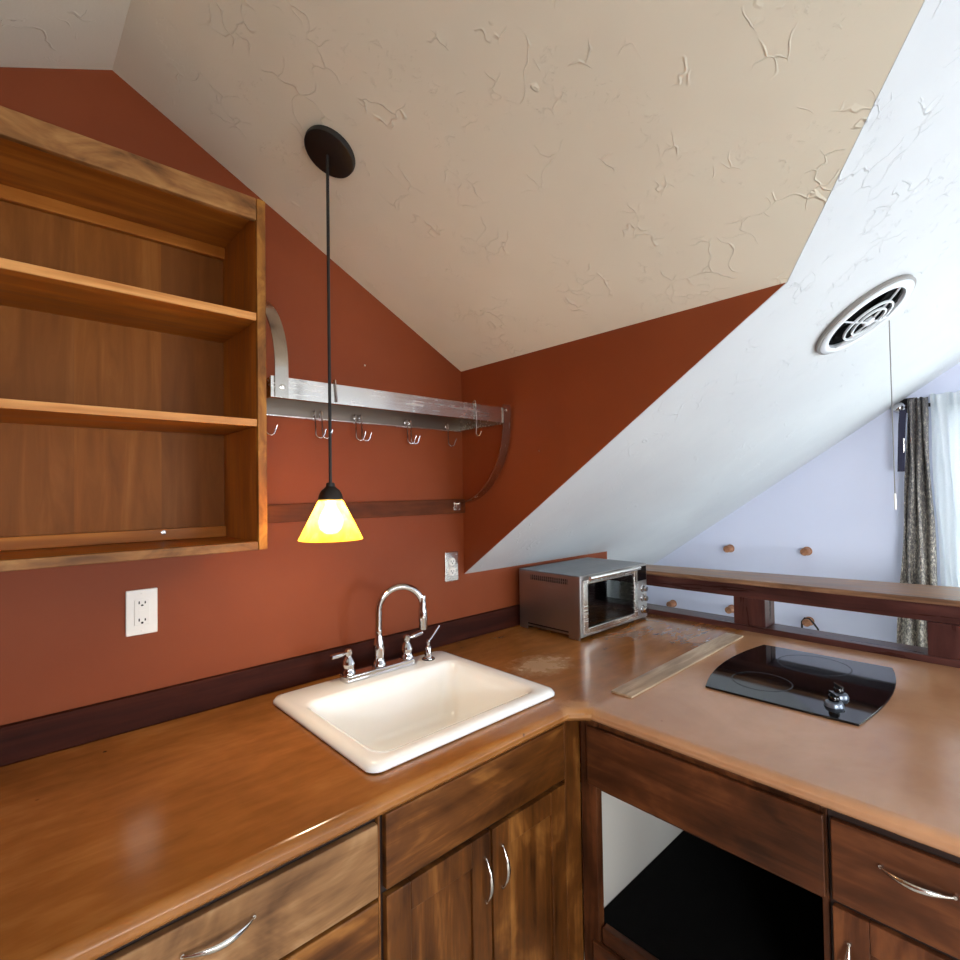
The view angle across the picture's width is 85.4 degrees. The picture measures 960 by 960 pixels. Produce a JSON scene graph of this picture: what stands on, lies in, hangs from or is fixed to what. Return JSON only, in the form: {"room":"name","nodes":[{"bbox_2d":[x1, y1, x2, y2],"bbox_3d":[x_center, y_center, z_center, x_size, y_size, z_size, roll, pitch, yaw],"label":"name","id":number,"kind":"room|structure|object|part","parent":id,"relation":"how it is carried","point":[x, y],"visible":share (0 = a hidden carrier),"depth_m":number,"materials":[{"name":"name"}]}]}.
{"room":"kitchen","nodes":[
{"label":"kitchen","id":0,"kind":"room"},
{"bbox_2d":[0,67,606,782],"bbox_3d":[-0.613,0.238,1.775,3.537,2.683,0.100,0,-2,-43],"label":"wall","id":1,"kind":"structure","parent":0,"point":[64,643],"depth_m":1.69,"materials":[{"name":"paint"}]},
{"bbox_2d":[0,106,266,571],"bbox_3d":[-1.035,-0.278,1.135,1.016,0.924,0.290,0,-2,-43],"label":"wall shelf unit","id":2,"kind":"object","parent":1,"relation":"attached to","point":[133,408],"visible":1,"depth_m":1.33,"materials":[{"name":"brown wood"}]},
{"bbox_3d":[-1.130,-0.265,1.236,0.971,0.862,0.011,0,-2,-43],"label":"panel","id":3,"kind":"part","parent":2,"relation":"part of","materials":[{"name":"brown wood"}]},
{"bbox_3d":[-1.048,-0.710,1.150,0.971,0.020,0.273,0,-2,-43],"label":"panel","id":4,"kind":"part","parent":2,"relation":"part of","materials":[{"name":"brown wood"}]},
{"bbox_3d":[-1.034,0.173,1.130,0.971,0.020,0.273,0,-2,-43],"label":"panel","id":5,"kind":"part","parent":2,"relation":"part of","materials":[{"name":"brown wood"}]},
{"bbox_3d":[-1.038,-0.427,1.138,0.971,0.020,0.266,0,-2,-43],"label":"shelf","id":6,"kind":"part","parent":2,"relation":"part of","materials":[{"name":"brown wood"}]},
{"bbox_3d":[-0.950,-0.715,1.044,0.970,0.058,0.016,0,-2,-43],"label":"rail","id":7,"kind":"part","parent":2,"relation":"part of","materials":[{"name":"brown wood"}]},
{"bbox_3d":[-1.033,-0.148,1.132,0.971,0.019,0.266,0,-2,-43],"label":"shelf","id":8,"kind":"part","parent":2,"relation":"part of","materials":[{"name":"brown wood"}]},
{"bbox_3d":[-0.935,0.169,1.024,0.970,0.022,0.016,0,-2,-43],"label":"rail","id":9,"kind":"part","parent":2,"relation":"part of","materials":[{"name":"brown wood"}]},
{"bbox_3d":[-0.677,-0.276,1.479,0.021,0.923,0.274,0,-2,-43],"label":"panel","id":10,"kind":"part","parent":2,"relation":"part of","materials":[{"name":"brown wood"}]},
{"bbox_2d":[126,588,157,636],"bbox_3d":[-0.918,0.358,1.412,0.074,0.122,0.009,0,-2,-43],"label":"wall outlet","id":11,"kind":"object","parent":1,"relation":"attached to","point":[142,604],"visible":1,"depth_m":1.41,"materials":[{"name":"white plastic"}]},
{"bbox_2d":[134,598,149,625],"bbox_3d":[-0.916,0.358,1.410,0.036,0.068,0.002,0,-2,-43],"label":"receptacle","id":12,"kind":"object","parent":11,"relation":"attached to","point":[141,605],"depth_m":1.41,"materials":[{"name":"white plastic"}]},
{"bbox_2d":[0,604,519,766],"bbox_3d":[-0.379,0.623,1.897,3.020,0.090,0.018,0,-2,-43],"label":"board","id":13,"kind":"object","parent":1,"relation":"attached to","point":[42,735],"visible":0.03,"depth_m":1.50,"materials":[{"name":"brown wood"}]},
{"bbox_2d":[267,499,464,522],"bbox_3d":[-0.409,0.109,1.889,0.930,0.058,0.018,0,-2,-43],"label":"wall rail","id":14,"kind":"object","parent":1,"relation":"attached to","point":[277,513],"visible":0.56,"depth_m":1.90,"materials":[{"name":"brown wood"}]},
{"bbox_2d":[266,300,510,510],"bbox_3d":[-0.317,-0.218,1.790,0.912,0.682,0.302,0,-2,-43],"label":"pot rack","id":15,"kind":"object","parent":14,"relation":"attached to","point":[280,385],"visible":0.84,"depth_m":1.73,"materials":[{"name":"silver metal"}]},
{"bbox_2d":[313,410,326,438],"bbox_3d":[-0.542,-0.188,1.748,0.050,0.098,0.019,-1,-1,14],"label":"hook","id":16,"kind":"object","parent":15,"relation":"hanging from","point":[314,411],"visible":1,"depth_m":1.74,"materials":[{"name":"silver metal"}]},
{"bbox_2d":[319,411,332,438],"bbox_3d":[-0.526,-0.188,1.766,0.050,0.098,0.019,-1,-1,3],"label":"hook","id":17,"kind":"object","parent":15,"relation":"hanging from","point":[321,412],"visible":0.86,"depth_m":1.76,"materials":[{"name":"silver metal"}]},
{"bbox_2d":[332,380,337,401],"bbox_3d":[-0.420,-0.257,1.505,0.009,0.067,0.020,0,-2,-43],"label":"hook","id":18,"kind":"object","parent":15,"relation":"hanging from","point":[333,380],"visible":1,"depth_m":1.50,"materials":[{"name":"silver metal"}]},
{"bbox_2d":[354,414,365,440],"bbox_3d":[-0.431,-0.187,1.852,0.050,0.098,0.019,-1,-1,15],"label":"hook","id":19,"kind":"object","parent":15,"relation":"hanging from","point":[355,423],"visible":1,"depth_m":1.85,"materials":[{"name":"silver metal"}]},
{"bbox_3d":[-0.409,-0.205,1.890,0.904,0.004,0.018,0,-2,-43],"label":"hook rail","id":20,"kind":"part","parent":15,"relation":"part of","materials":[{"name":"silver metal"}]},
{"bbox_2d":[359,415,371,440],"bbox_3d":[-0.414,-0.187,1.869,0.050,0.098,0.019,-1,-1,6],"label":"hook","id":21,"kind":"object","parent":15,"relation":"hanging from","point":[359,415],"visible":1,"depth_m":1.86,"materials":[{"name":"silver metal"}]},
{"bbox_2d":[404,419,416,443],"bbox_3d":[-0.270,-0.186,2.003,0.050,0.098,0.019,-1,-1,9],"label":"hook","id":22,"kind":"object","parent":15,"relation":"hanging from","point":[405,419],"visible":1,"depth_m":2.00,"materials":[{"name":"silver metal"}]},
{"bbox_2d":[408,420,419,443],"bbox_3d":[-0.257,-0.186,2.014,0.050,0.098,0.019,-1,-1,15],"label":"hook","id":23,"kind":"object","parent":15,"relation":"hanging from","point":[410,428],"visible":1,"depth_m":2.01,"materials":[{"name":"silver metal"}]},
{"bbox_2d":[445,423,456,446],"bbox_3d":[-0.122,-0.186,2.141,0.050,0.098,0.019,-1,-1,6],"label":"hook","id":24,"kind":"object","parent":15,"relation":"hanging from","point":[446,423],"visible":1,"depth_m":2.14,"materials":[{"name":"silver metal"}]},
{"bbox_3d":[-0.096,0.110,2.166,0.034,0.036,0.002,0,-2,-43],"label":"mounting plate","id":25,"kind":"part","parent":15,"relation":"part of","materials":[{"name":"silver metal"}]},
{"bbox_2d":[472,400,481,435],"bbox_3d":[-0.011,-0.222,1.869,0.041,0.133,0.009,-2,-2,32],"label":"hook","id":26,"kind":"object","parent":15,"relation":"hanging from","point":[473,400],"visible":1,"depth_m":1.87,"materials":[{"name":"silver metal"}]},
{"bbox_2d":[444,551,457,581],"bbox_3d":[-0.117,0.359,2.156,0.071,0.122,0.010,0,-2,-43],"label":"wall outlet","id":27,"kind":"object","parent":1,"relation":"attached to","point":[451,558],"visible":1,"depth_m":2.15,"materials":[{"name":"silver metal"}]},
{"bbox_2d":[449,558,454,565],"bbox_3d":[-0.115,0.338,2.155,0.034,0.034,0.003,0,-2,-43],"label":"receptacle","id":28,"kind":"object","parent":27,"relation":"attached to","point":[451,560],"depth_m":2.15,"materials":[{"name":"white plastic"}]},
{"bbox_2d":[449,567,455,574],"bbox_3d":[-0.115,0.378,2.154,0.034,0.034,0.003,0,-2,-43],"label":"receptacle","id":29,"kind":"object","parent":27,"relation":"attached to","point":[452,570],"depth_m":2.15,"materials":[{"name":"white plastic"}]},
{"bbox_2d":[0,0,923,371],"bbox_3d":[-0.246,-0.857,0.599,2.464,0.718,2.180,0,-2,-43],"label":"ceiling","id":30,"kind":"structure","parent":0,"point":[528,176],"depth_m":1.21,"materials":[{"name":"beige paint"}]},
{"bbox_2d":[298,125,362,542],"bbox_3d":[-0.403,-0.382,1.389,0.167,1.080,0.167,0,-2,-43],"label":"pendant lamp","id":31,"kind":"object","parent":30,"relation":"hanging from","point":[330,520],"visible":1,"depth_m":1.36,"materials":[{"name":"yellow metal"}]},
{"bbox_3d":[-0.404,-0.428,1.391,0.008,0.894,0.008,0,-2,-43],"label":"cord","id":32,"kind":"part","parent":31,"relation":"part of","materials":[{"name":"black metal"}]},
{"bbox_3d":[-0.396,0.106,1.379,0.167,0.103,0.167,0,-2,-43],"label":"lamp shade","id":33,"kind":"part","parent":31,"relation":"part of","materials":[{"name":"yellow glass"}]},
{"bbox_2d":[461,283,784,572],"bbox_3d":[0.374,-0.051,1.781,0.060,0.862,1.251,0,-2,-43],"label":"wall","id":34,"kind":"structure","parent":0,"point":[567,401],"depth_m":1.82,"materials":[{"name":"paint"}]},
{"bbox_2d":[580,783,683,959],"bbox_3d":[1.241,1.574,0.581,4.634,0.100,6.700,0,-2,-43],"label":"floor","id":35,"kind":"structure","parent":0,"point":[580,783],"depth_m":2.07,"materials":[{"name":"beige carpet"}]},
{"bbox_2d":[96,816,380,959],"bbox_3d":[-0.820,1.131,0.950,1.086,0.868,0.717,0,-2,-43],"label":"base cabinet","id":36,"kind":"object","parent":35,"relation":"on","point":[324,903],"visible":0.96,"depth_m":0.96,"materials":[{"name":"brown wood"}]},
{"bbox_3d":[-0.428,0.761,0.861,0.120,0.012,0.032,0,-2,-43],"label":"handle","id":37,"kind":"part","parent":36,"relation":"part of","materials":[{"name":"silver metal"}]},
{"bbox_3d":[-0.441,0.963,0.874,0.618,0.177,0.018,0,-2,-43],"label":"drawer","id":38,"kind":"part","parent":36,"relation":"part of","materials":[{"name":"brown wood"}]},
{"bbox_2d":[0,613,959,959],"bbox_3d":[0.230,0.662,1.131,2.868,0.040,1.931,0,-2,-43],"label":"countertop","id":39,"kind":"structure","parent":36,"relation":"on","point":[106,843],"depth_m":1.15,"materials":[{"name":"brown wood"}]},
{"bbox_2d":[330,583,427,683],"bbox_3d":[-0.325,0.498,1.731,0.364,0.291,0.099,0,-2,-43],"label":"kitchen faucet","id":40,"kind":"object","parent":39,"relation":"on","point":[379,666],"visible":1,"depth_m":1.74,"materials":[{"name":"silver metal"}]},
{"bbox_3d":[-0.443,0.552,1.639,0.017,0.018,0.070,-2,-2,35],"label":"lever","id":41,"kind":"part","parent":40,"relation":"part of","materials":[{"name":"silver metal"}]},
{"bbox_3d":[-0.422,0.581,1.667,0.046,0.079,0.046,0,-2,-43],"label":"handle post","id":42,"kind":"part","parent":40,"relation":"part of","materials":[{"name":"silver metal"}]},
{"bbox_3d":[-0.338,0.632,1.743,0.274,0.024,0.056,0,-2,-43],"label":"plate","id":43,"kind":"part","parent":40,"relation":"part of","materials":[{"name":"silver metal"}]},
{"bbox_3d":[-0.339,0.562,1.745,0.048,0.118,0.048,0,-2,-43],"label":"spout","id":44,"kind":"part","parent":40,"relation":"part of","materials":[{"name":"silver metal"}]},
{"bbox_3d":[-0.270,0.439,1.776,0.175,0.171,0.022,0,-1,-22],"label":"spout","id":45,"kind":"part","parent":40,"relation":"part of","materials":[{"name":"silver metal"}]},
{"bbox_3d":[-0.256,0.582,1.821,0.046,0.079,0.046,0,-2,-43],"label":"handle post","id":46,"kind":"part","parent":40,"relation":"part of","materials":[{"name":"silver metal"}]},
{"bbox_3d":[-0.233,0.551,1.847,0.070,0.020,0.018,0,-2,-43],"label":"lever","id":47,"kind":"part","parent":40,"relation":"part of","materials":[{"name":"silver metal"}]},
{"bbox_2d":[273,651,554,772],"bbox_3d":[-0.194,0.730,1.561,0.649,0.188,0.578,0,-2,-43],"label":"sink","id":48,"kind":"object","parent":39,"relation":"in","point":[380,723],"visible":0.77,"depth_m":1.63,"materials":[{"name":"white ceramic"}]},
{"bbox_2d":[422,625,439,660],"bbox_3d":[-0.174,0.590,1.887,0.085,0.110,0.048,0,-2,-43],"label":"soap pump","id":49,"kind":"object","parent":48,"relation":"on","point":[428,649],"visible":1,"depth_m":1.87,"materials":[{"name":"silver metal"}]},
{"bbox_2d":[519,557,648,640],"bbox_3d":[0.503,0.533,2.421,0.531,0.265,0.374,0,-2,-43],"label":"toaster oven","id":50,"kind":"object","parent":39,"relation":"on","point":[582,597],"visible":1,"depth_m":2.28,"materials":[{"name":"silver metal"}]},
{"bbox_3d":[0.485,0.404,2.441,0.531,0.005,0.328,0,-2,-43],"label":"panel","id":51,"kind":"part","parent":50,"relation":"part of","materials":[{"name":"silver metal"}]},
{"bbox_3d":[0.576,0.527,2.285,0.423,0.221,0.018,0,-2,-43],"label":"door","id":52,"kind":"part","parent":50,"relation":"part of","materials":[{"name":"silver metal"}]},
{"bbox_3d":[0.577,0.525,2.284,0.363,0.181,0.004,0,-2,-43],"label":"door glass","id":53,"kind":"part","parent":50,"relation":"part of","materials":[{"name":"black glass"}]},
{"bbox_3d":[0.600,0.524,2.317,0.530,0.252,0.016,0,-2,-43],"label":"frame","id":54,"kind":"part","parent":50,"relation":"part of","materials":[{"name":"silver metal"}]},
{"bbox_3d":[0.589,0.411,2.272,0.393,0.029,0.033,0,-2,-43],"label":"door handle","id":55,"kind":"part","parent":50,"relation":"part of","materials":[{"name":"silver metal"}]},
{"bbox_3d":[0.766,0.442,2.462,0.076,0.066,0.002,0,-2,-43],"label":"display panel","id":56,"kind":"part","parent":50,"relation":"part of","materials":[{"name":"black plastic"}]},
{"bbox_3d":[0.777,0.512,2.454,0.034,0.034,0.025,0,-2,-43],"label":"knob","id":57,"kind":"part","parent":50,"relation":"part of","materials":[{"name":"silver metal"}]},
{"bbox_3d":[0.778,0.610,2.452,0.040,0.040,0.025,0,-2,-43],"label":"knob","id":58,"kind":"part","parent":50,"relation":"part of","materials":[{"name":"silver metal"}]},
{"bbox_3d":[0.777,0.557,2.453,0.034,0.034,0.025,0,-2,-43],"label":"knob","id":59,"kind":"part","parent":50,"relation":"part of","materials":[{"name":"silver metal"}]},
{"bbox_2d":[611,633,742,698],"bbox_3d":[0.745,0.646,1.870,0.888,0.006,0.070,0,-2,-44],"label":"plank","id":60,"kind":"object","parent":39,"relation":"on","point":[648,680],"visible":1,"depth_m":1.79,"materials":[{"name":"beige wood"}]},
{"bbox_2d":[705,645,895,725],"bbox_3d":[1.038,0.619,1.683,0.593,0.043,0.466,0,-2,-43],"label":"cooktop","id":61,"kind":"object","parent":39,"relation":"in","point":[851,692],"visible":1,"depth_m":1.63,"materials":[{"name":"black glass"}]},
{"bbox_3d":[0.987,0.623,1.449,0.049,0.014,0.049,0,-2,-43],"label":"control knob","id":62,"kind":"part","parent":61,"relation":"part of","materials":[{"name":"grey metal"}]},
{"bbox_3d":[1.042,0.623,1.508,0.049,0.014,0.049,0,-2,-43],"label":"control knob","id":63,"kind":"part","parent":61,"relation":"part of","materials":[{"name":"grey metal"}]},
{"bbox_2d":[380,721,583,959],"bbox_3d":[-0.168,1.134,1.558,0.693,0.868,0.715,0,-2,-43],"label":"base cabinet","id":64,"kind":"object","parent":35,"relation":"on","point":[485,863],"visible":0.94,"depth_m":1.30,"materials":[{"name":"brown wood"}]},
{"bbox_3d":[-0.086,1.158,1.197,0.304,0.561,0.018,0,-2,-43],"label":"door","id":65,"kind":"part","parent":64,"relation":"part of","materials":[{"name":"brown wood"}]},
{"bbox_3d":[0.022,0.986,1.273,0.012,0.114,0.030,0,-2,-43],"label":"handle","id":66,"kind":"part","parent":64,"relation":"part of","materials":[{"name":"silver metal"}]},
{"bbox_3d":[0.065,0.981,1.313,0.012,0.114,0.030,0,-2,-43],"label":"handle","id":67,"kind":"part","parent":64,"relation":"part of","materials":[{"name":"silver metal"}]},
{"bbox_3d":[0.137,1.159,1.405,0.293,0.561,0.018,0,-2,-43],"label":"door","id":68,"kind":"part","parent":64,"relation":"part of","materials":[{"name":"brown wood"}]},
{"bbox_2d":[580,721,831,959],"bbox_3d":[0.915,1.069,1.686,1.099,0.768,0.630,0,-2,-43],"label":"base cabinet","id":69,"kind":"object","parent":35,"relation":"on","point":[747,874],"visible":0.63,"depth_m":1.48,"materials":[{"name":"brown wood"}]},
{"bbox_3d":[0.535,1.390,1.298,0.016,0.121,0.590,0,-2,-43],"label":"drawer","id":70,"kind":"part","parent":69,"relation":"part of","materials":[{"name":"brown wood"}]},
{"bbox_3d":[0.718,1.101,1.914,1.048,0.398,0.018,0,-2,-43],"label":"panel","id":71,"kind":"part","parent":69,"relation":"part of","materials":[{"name":"white paint"}]},
{"bbox_3d":[0.930,1.305,1.685,1.048,0.026,0.594,0,-2,-43],"label":"floor panel","id":72,"kind":"part","parent":69,"relation":"part of","materials":[{"name":"black rubber"}]},
{"bbox_2d":[646,564,959,667],"bbox_3d":[1.389,0.984,2.209,0.364,1.147,1.949,0,-2,-43],"label":"divider","id":73,"kind":"object","parent":35,"relation":"on","point":[755,594],"visible":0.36,"depth_m":2.06,"materials":[{"name":"brown wood"}]},
{"bbox_3d":[1.202,0.568,2.280,0.114,0.118,0.128,0,-2,-43],"label":"post","id":74,"kind":"part","parent":73,"relation":"part of","materials":[{"name":"brown wood"}]},
{"bbox_3d":[1.321,0.470,2.152,0.115,0.076,1.930,0,-2,-43],"label":"rail","id":75,"kind":"part","parent":73,"relation":"part of","materials":[{"name":"brown wood"}]},
{"bbox_3d":[1.323,0.655,2.148,0.115,0.064,1.930,0,-2,-43],"label":"rail","id":76,"kind":"part","parent":73,"relation":"part of","materials":[{"name":"brown wood"}]},
{"bbox_3d":[1.790,0.545,1.647,0.114,0.118,0.556,0,-2,-43],"label":"post","id":77,"kind":"part","parent":73,"relation":"part of","materials":[{"name":"brown wood"}]},
{"bbox_2d":[828,809,959,959],"bbox_3d":[1.325,1.103,1.223,1.130,0.868,0.600,0,-2,-43],"label":"base cabinet","id":78,"kind":"object","parent":35,"relation":"on","point":[893,896],"visible":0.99,"depth_m":1.01,"materials":[{"name":"brown wood"}]},
{"bbox_3d":[0.742,0.994,1.046,0.030,0.114,0.012,0,-2,-43],"label":"handle","id":79,"kind":"part","parent":78,"relation":"part of","materials":[{"name":"silver metal"}]},
{"bbox_3d":[0.838,1.149,0.974,0.016,0.540,0.286,0,-2,-43],"label":"door","id":80,"kind":"part","parent":78,"relation":"part of","materials":[{"name":"brown wood"}]},
{"bbox_3d":[0.812,0.755,0.970,0.032,0.012,0.117,0,-2,-43],"label":"handle","id":81,"kind":"part","parent":78,"relation":"part of","materials":[{"name":"silver metal"}]},
{"bbox_2d":[465,0,959,573],"bbox_3d":[0.461,-0.321,1.429,4.634,3.180,4.500,0,-2,-43],"label":"ceiling","id":82,"kind":"structure","parent":0,"point":[762,404],"depth_m":1.80,"materials":[{"name":"white paint"}]},
{"bbox_2d":[815,274,916,509],"bbox_3d":[1.240,-0.258,1.668,0.317,0.717,0.264,0,-2,-43],"label":"exhaust fan","id":83,"kind":"object","parent":82,"relation":"attached to","point":[871,308],"visible":1,"depth_m":1.65,"materials":[{"name":"grey plastic"}]},
{"bbox_2d":[835,287,900,348],"bbox_3d":[1.239,-0.515,1.669,0.232,0.135,0.192,0,-2,-43],"label":"grille","id":84,"kind":"object","parent":83,"relation":"attached to","point":[874,312],"depth_m":1.66,"materials":[{"name":"white plastic"}]},
{"bbox_3d":[1.382,-0.245,1.744,0.003,0.584,0.003,0,-2,-43],"label":"pull chain","id":85,"kind":"part","parent":83,"relation":"part of","materials":[{"name":"grey"}]},
{"bbox_3d":[1.387,0.072,1.737,0.007,0.055,0.007,0,-2,-43],"label":"chain","id":86,"kind":"part","parent":83,"relation":"part of","materials":[{"name":"white plastic"}]},
{"bbox_2d":[647,363,959,642],"bbox_3d":[2.953,-0.160,2.240,0.120,3.386,6.700,0,-2,-43],"label":"wall","id":87,"kind":"structure","parent":0,"point":[839,504],"depth_m":3.09,"materials":[{"name":"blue paint"}]},
{"bbox_2d":[666,600,676,606],"bbox_3d":[1.389,0.902,3.778,0.067,0.054,0.054,0,-2,-43],"label":"peg","id":88,"kind":"object","parent":87,"relation":"attached to","point":[672,603],"visible":0.88,"depth_m":3.76,"materials":[{"name":"brown wood"}]},
{"bbox_2d":[723,544,734,552],"bbox_3d":[1.665,0.461,3.484,0.067,0.054,0.054,0,-2,-43],"label":"peg","id":89,"kind":"object","parent":87,"relation":"attached to","point":[729,548],"visible":1,"depth_m":3.46,"materials":[{"name":"brown wood"}]},
{"bbox_2d":[725,605,733,613],"bbox_3d":[1.671,0.866,3.475,0.067,0.054,0.054,0,-2,-43],"label":"peg","id":90,"kind":"object","parent":87,"relation":"attached to","point":[730,609],"visible":0.87,"depth_m":3.46,"materials":[{"name":"brown wood"}]},
{"bbox_2d":[800,547,811,555],"bbox_3d":[1.974,0.434,3.151,0.067,0.054,0.054,0,-2,-43],"label":"peg","id":91,"kind":"object","parent":87,"relation":"attached to","point":[804,551],"visible":1,"depth_m":3.13,"materials":[{"name":"brown wood"}]},
{"bbox_2d":[802,617,813,626],"bbox_3d":[1.981,0.859,3.142,0.067,0.054,0.054,0,-2,-43],"label":"peg","id":92,"kind":"object","parent":87,"relation":"attached to","point":[806,622],"visible":0.88,"depth_m":3.12,"materials":[{"name":"brown wood"}]},
{"bbox_2d":[801,617,818,629],"bbox_3d":[1.987,0.894,3.119,0.012,0.131,0.112,0,-2,-43],"label":"strap","id":93,"kind":"object","parent":92,"relation":"hanging from","point":[813,623],"visible":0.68,"depth_m":3.12,"materials":[{"name":"black plastic"}]},
{"bbox_2d":[893,398,930,412],"bbox_3d":[2.824,-0.424,2.240,0.070,0.082,1.662,0,-2,-43],"label":"curtain rod","id":94,"kind":"object","parent":87,"relation":"attached to","point":[902,405],"visible":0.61,"depth_m":2.81,"materials":[{"name":"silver metal"}]},
{"bbox_2d":[897,397,937,647],"bbox_3d":[2.280,0.409,2.740,0.074,1.691,0.224,0,-2,-43],"label":"drape","id":95,"kind":"object","parent":94,"relation":"hanging from","point":[919,556],"visible":0.58,"depth_m":2.72,"materials":[{"name":"grey fabric"}]},
{"bbox_2d":[897,409,906,471],"bbox_3d":[2.225,-0.207,2.741,0.019,0.325,0.046,0,-2,-43],"label":"tie","id":96,"kind":"object","parent":95,"relation":"attached to","point":[902,413],"visible":1,"depth_m":2.74,"materials":[{"name":"blue"}]},
{"bbox_2d":[930,391,959,586],"bbox_3d":[2.844,0.382,2.149,0.068,1.702,1.454,0,-2,-43],"label":"sheer curtain","id":97,"kind":"object","parent":94,"relation":"hanging from","point":[945,407],"visible":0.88,"depth_m":2.65,"materials":[{"name":"white fabric"}]}
]}

